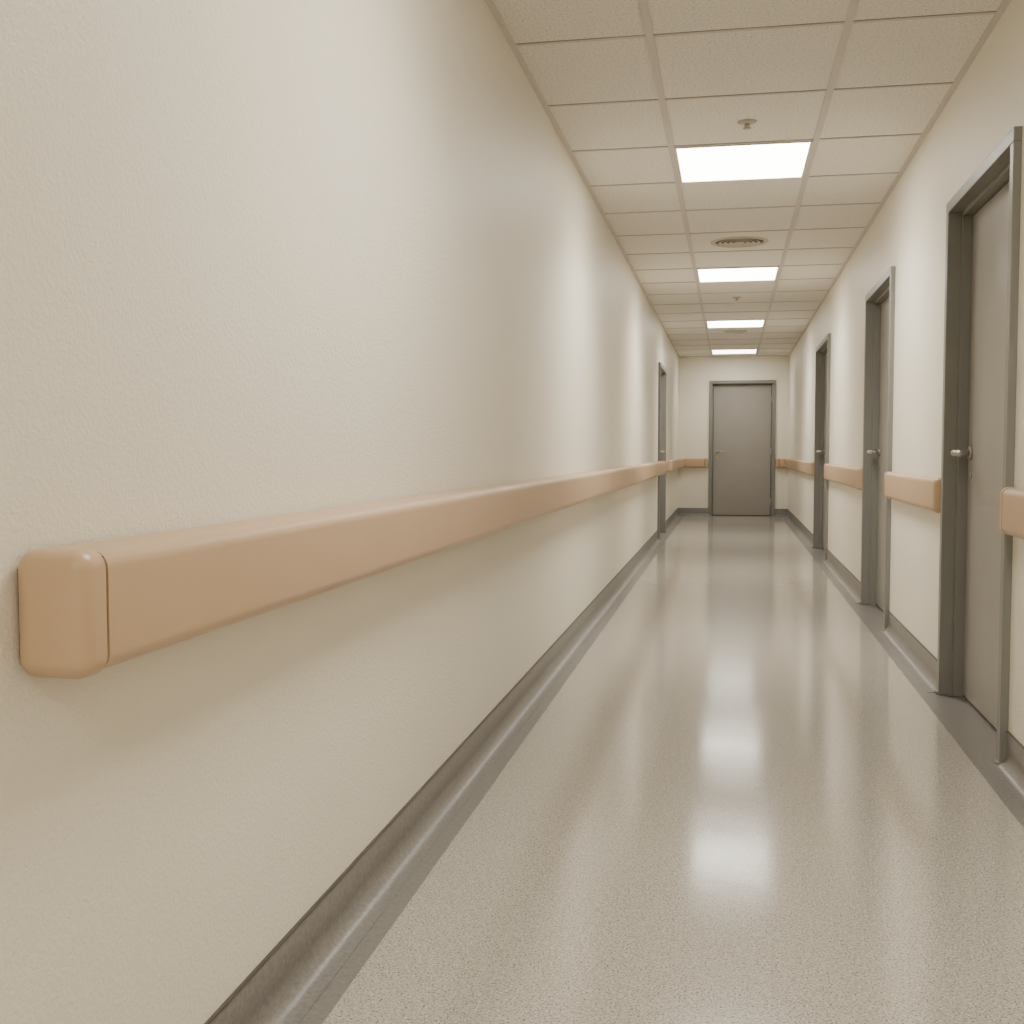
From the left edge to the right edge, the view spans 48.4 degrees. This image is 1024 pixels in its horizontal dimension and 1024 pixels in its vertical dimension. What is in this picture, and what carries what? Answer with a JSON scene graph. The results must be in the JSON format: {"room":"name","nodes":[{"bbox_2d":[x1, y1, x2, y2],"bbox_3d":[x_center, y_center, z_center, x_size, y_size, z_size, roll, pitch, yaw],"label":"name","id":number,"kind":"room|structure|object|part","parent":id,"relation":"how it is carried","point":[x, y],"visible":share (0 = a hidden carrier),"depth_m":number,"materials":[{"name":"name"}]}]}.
{"room":"hospital interior","nodes":[
{"label":"hospital interior","id":0,"kind":"room"},
{"bbox_2d":[0,0,678,1023],"bbox_3d":[0.449,-0.648,6.965,0.160,2.550,21.900,1,3,11],"label":"wall","id":1,"kind":"structure","parent":0,"point":[259,258],"depth_m":1.97,"materials":[{"name":"paint"}]},
{"bbox_2d":[17,461,665,678],"bbox_3d":[0.574,-0.189,6.965,0.094,0.147,11.622,1,3,11],"label":"handrail","id":2,"kind":"object","parent":1,"relation":"attached to","point":[85,609],"visible":1,"depth_m":1.63,"materials":[{"name":"plastic"}]},
{"bbox_2d":[204,508,680,1023],"bbox_3d":[0.557,0.568,7.010,0.060,0.116,21.900,1,3,11],"label":"baseboard","id":3,"kind":"structure","parent":1,"relation":"attached to","point":[285,985],"depth_m":2.67,"materials":[{"name":"plastic"}]},
{"bbox_2d":[657,362,666,538],"bbox_3d":[1.681,-0.706,13.328,0.175,1.985,1.250,1,3,11],"label":"frame","id":4,"kind":"object","parent":1,"relation":"attached to","point":[662,372],"visible":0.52,"depth_m":13.86,"materials":[{"name":"grey paint"}]},
{"bbox_2d":[666,458,683,471],"bbox_3d":[2.271,-0.664,15.842,0.094,0.147,3.799,1,3,11],"label":"handrail","id":5,"kind":"object","parent":1,"relation":"attached to","point":[672,464],"visible":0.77,"depth_m":14.63,"materials":[{"name":"plastic"}]},
{"bbox_2d":[299,515,1023,1023],"bbox_3d":[1.345,0.684,6.865,1.985,0.100,22.220,1,3,11],"label":"floor","id":6,"kind":"structure","parent":0,"point":[736,802],"depth_m":2.91,"materials":[{"name":"plastic"}]},
{"bbox_2d":[678,355,789,508],"bbox_3d":[3.414,-1.218,17.613,1.985,2.550,0.160,1,3,11],"label":"wall","id":7,"kind":"structure","parent":0,"point":[695,373],"depth_m":17.59,"materials":[{"name":"paint"}]},
{"bbox_2d":[684,458,707,467],"bbox_3d":[2.847,-0.760,17.633,0.363,0.147,0.061,1,3,11],"label":"handrail","id":8,"kind":"object","parent":7,"relation":"attached to","point":[688,462],"visible":1,"depth_m":17.60,"materials":[{"name":"plastic"}]},
{"bbox_2d":[678,508,786,516],"bbox_3d":[3.393,0.003,17.570,1.665,0.116,0.060,1,3,11],"label":"baseboard","id":9,"kind":"structure","parent":7,"relation":"attached to","point":[681,511],"depth_m":17.68,"materials":[{"name":"plastic"}]},
{"bbox_2d":[713,385,770,514],"bbox_3d":[3.550,-0.954,17.609,0.870,2.004,0.044,1,3,11],"label":"leaf","id":10,"kind":"object","parent":7,"relation":"attached to","point":[742,413],"visible":1,"depth_m":17.59,"materials":[{"name":"grey laminate"}]},
{"bbox_2d":[708,380,775,515],"bbox_3d":[3.545,-0.981,17.583,1.002,2.080,0.175,1,3,11],"label":"frame","id":11,"kind":"object","parent":7,"relation":"attached to","point":[728,382],"visible":0.99,"depth_m":17.49,"materials":[{"name":"grey paint"}]},
{"bbox_2d":[712,384,771,515],"bbox_3d":[3.551,-0.953,17.617,0.882,2.020,0.048,1,3,11],"label":"seal","id":12,"kind":"object","parent":7,"relation":"attached to","point":[753,384],"visible":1,"depth_m":17.62,"materials":[{"name":"rubber"}]},
{"bbox_2d":[776,458,784,467],"bbox_3d":[4.095,-0.747,17.395,0.133,0.147,0.061,1,3,11],"label":"handrail","id":13,"kind":"object","parent":7,"relation":"attached to","point":[780,462],"visible":1,"depth_m":17.37,"materials":[{"name":"plastic"}]},
{"bbox_3d":[4.119,-0.747,17.388,0.082,0.141,0.054,1,3,11],"label":"rail","id":14,"kind":"part","parent":13,"relation":"part of","materials":[{"name":"plastic"}]},
{"bbox_2d":[485,0,1010,356],"bbox_3d":[1.345,-1.894,6.727,1.985,0.166,22.220,1,3,11],"label":"ceiling","id":15,"kind":"structure","parent":0,"point":[622,85],"depth_m":4.94,"materials":[{"name":"tile"}]},
{"bbox_2d":[711,349,756,353],"bbox_3d":[3.249,-2.358,16.671,0.646,0.033,0.720,1,3,11],"label":"ceiling light","id":16,"kind":"object","parent":15,"relation":"in","point":[734,351],"depth_m":16.65,"materials":[{"name":"white plastic"}]},
{"bbox_2d":[723,330,747,332],"bbox_3d":[2.712,-2.193,13.841,0.300,0.010,0.300,1,3,11],"label":"air diffuser","id":17,"kind":"object","parent":15,"relation":"in","point":[726,331],"depth_m":13.82,"materials":[{"name":"beige metal"}]},
{"bbox_2d":[706,320,764,327],"bbox_3d":[2.553,-2.163,13.032,0.646,0.033,0.720,1,3,11],"label":"ceiling light","id":18,"kind":"object","parent":15,"relation":"in","point":[729,323],"depth_m":12.99,"materials":[{"name":"white plastic"}]},
{"bbox_2d":[696,267,778,282],"bbox_3d":[1.857,-1.968,9.393,0.646,0.033,0.720,1,3,11],"label":"ceiling light","id":19,"kind":"object","parent":15,"relation":"in","point":[747,273],"depth_m":9.39,"materials":[{"name":"white plastic"}]},
{"bbox_2d":[710,236,768,247],"bbox_3d":[1.583,-1.877,7.937,0.400,0.010,0.400,1,3,11],"label":"air diffuser","id":20,"kind":"object","parent":15,"relation":"in","point":[739,241],"depth_m":7.92,"materials":[{"name":"beige metal"}]},
{"bbox_2d":[674,141,812,182],"bbox_3d":[1.161,-1.774,5.754,0.646,0.033,0.720,1,3,11],"label":"ceiling light","id":21,"kind":"object","parent":15,"relation":"in","point":[779,160],"depth_m":5.72,"materials":[{"name":"white plastic"}]},
{"bbox_2d":[737,119,756,129],"bbox_3d":[1.040,-1.711,5.042,0.084,0.031,0.084,1,3,11],"label":"sprinkler","id":22,"kind":"object","parent":15,"relation":"attached to","point":[747,122],"depth_m":5.03,"materials":[{"name":"beige metal"}]},
{"bbox_2d":[788,0,1023,745],"bbox_3d":[2.241,-0.630,6.623,0.160,2.550,21.900,1,3,11],"label":"wall","id":23,"kind":"structure","parent":0,"point":[908,233],"depth_m":5.51,"materials":[{"name":"paint"}]},
{"bbox_2d":[785,458,813,475],"bbox_3d":[3.651,-0.596,14.578,0.049,0.147,5.769,1,3,11],"label":"handrail","id":24,"kind":"object","parent":23,"relation":"attached to","point":[807,467],"visible":0.99,"depth_m":13.57,"materials":[{"name":"plastic"}]},
{"bbox_2d":[813,333,830,559],"bbox_3d":[3.050,-0.611,10.956,0.175,2.050,1.500,1,3,11],"label":"frame","id":25,"kind":"object","parent":23,"relation":"attached to","point":[824,347],"visible":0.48,"depth_m":11.63,"materials":[{"name":"grey paint"}]},
{"bbox_2d":[823,353,826,549],"bbox_3d":[3.075,-0.583,10.953,0.044,1.974,1.368,1,3,11],"label":"leaf","id":26,"kind":"object","parent":23,"relation":"attached to","point":[825,412],"visible":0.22,"depth_m":11.50,"materials":[{"name":"grey laminate"}]},
{"bbox_2d":[824,463,861,489],"bbox_3d":[2.555,-0.289,8.845,0.049,0.147,2.800,1,3,11],"label":"handrail","id":27,"kind":"object","parent":23,"relation":"attached to","point":[845,475],"visible":0.9,"depth_m":8.37,"materials":[{"name":"plastic"}]},
{"bbox_2d":[860,266,895,628],"bbox_3d":[2.260,-0.368,6.828,0.175,2.005,1.200,1,3,11],"label":"frame","id":28,"kind":"object","parent":23,"relation":"attached to","point":[884,288],"visible":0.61,"depth_m":7.35,"materials":[{"name":"grey paint"}]},
{"bbox_2d":[876,297,888,610],"bbox_3d":[2.285,-0.340,6.824,0.044,1.929,1.068,1,3,11],"label":"leaf","id":29,"kind":"object","parent":23,"relation":"attached to","point":[884,342],"visible":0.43,"depth_m":7.16,"materials":[{"name":"grey laminate"}]},
{"bbox_2d":[867,448,879,468],"bbox_3d":[2.303,-0.340,7.252,0.081,0.135,0.159,1,3,11],"label":"door handle","id":30,"kind":"object","parent":29,"relation":"attached to","point":[878,450],"depth_m":7.28,"materials":[{"name":"metal"}]},
{"bbox_2d":[784,509,1023,809],"bbox_3d":[2.134,0.584,6.709,0.060,0.116,21.900,1,3,11],"label":"baseboard","id":31,"kind":"structure","parent":23,"relation":"attached to","point":[917,658],"depth_m":5.34,"materials":[{"name":"plastic"}]},
{"bbox_2d":[884,471,940,512],"bbox_3d":[1.907,-0.108,5.456,0.049,0.147,1.570,1,3,11],"label":"handrail","id":32,"kind":"object","parent":23,"relation":"attached to","point":[924,492],"visible":0.81,"depth_m":5.19,"materials":[{"name":"plastic"}]},
{"bbox_2d":[937,126,1022,761],"bbox_3d":[1.739,-0.219,4.101,0.175,2.000,1.120,1,3,11],"label":"frame","id":33,"kind":"object","parent":23,"relation":"attached to","point":[1003,165],"visible":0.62,"depth_m":4.57,"materials":[{"name":"grey paint"}]},
{"bbox_2d":[964,189,1000,729],"bbox_3d":[1.772,-0.189,4.096,0.048,1.940,1.000,1,3,11],"label":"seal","id":34,"kind":"object","parent":23,"relation":"attached to","point":[1000,189],"visible":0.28,"depth_m":4.21,"materials":[{"name":"rubber"}]},
{"bbox_2d":[963,181,1009,728],"bbox_3d":[1.764,-0.191,4.098,0.044,1.924,0.988,1,3,11],"label":"leaf","id":35,"kind":"object","parent":23,"relation":"attached to","point":[991,222],"visible":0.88,"depth_m":4.26,"materials":[{"name":"grey laminate"}]},
{"bbox_2d":[951,446,972,479],"bbox_3d":[1.774,-0.192,4.486,0.081,0.135,0.159,1,3,11],"label":"door handle","id":36,"kind":"object","parent":35,"relation":"attached to","point":[969,452],"depth_m":4.51,"materials":[{"name":"metal"}]},
{"bbox_2d":[999,487,1023,538],"bbox_3d":[0.809,0.198,-0.256,0.061,0.147,7.680,1,3,11],"label":"handrail","id":37,"kind":"object","parent":23,"relation":"attached to","point":[1011,522],"visible":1,"depth_m":3.35,"materials":[{"name":"plastic"}]}
]}

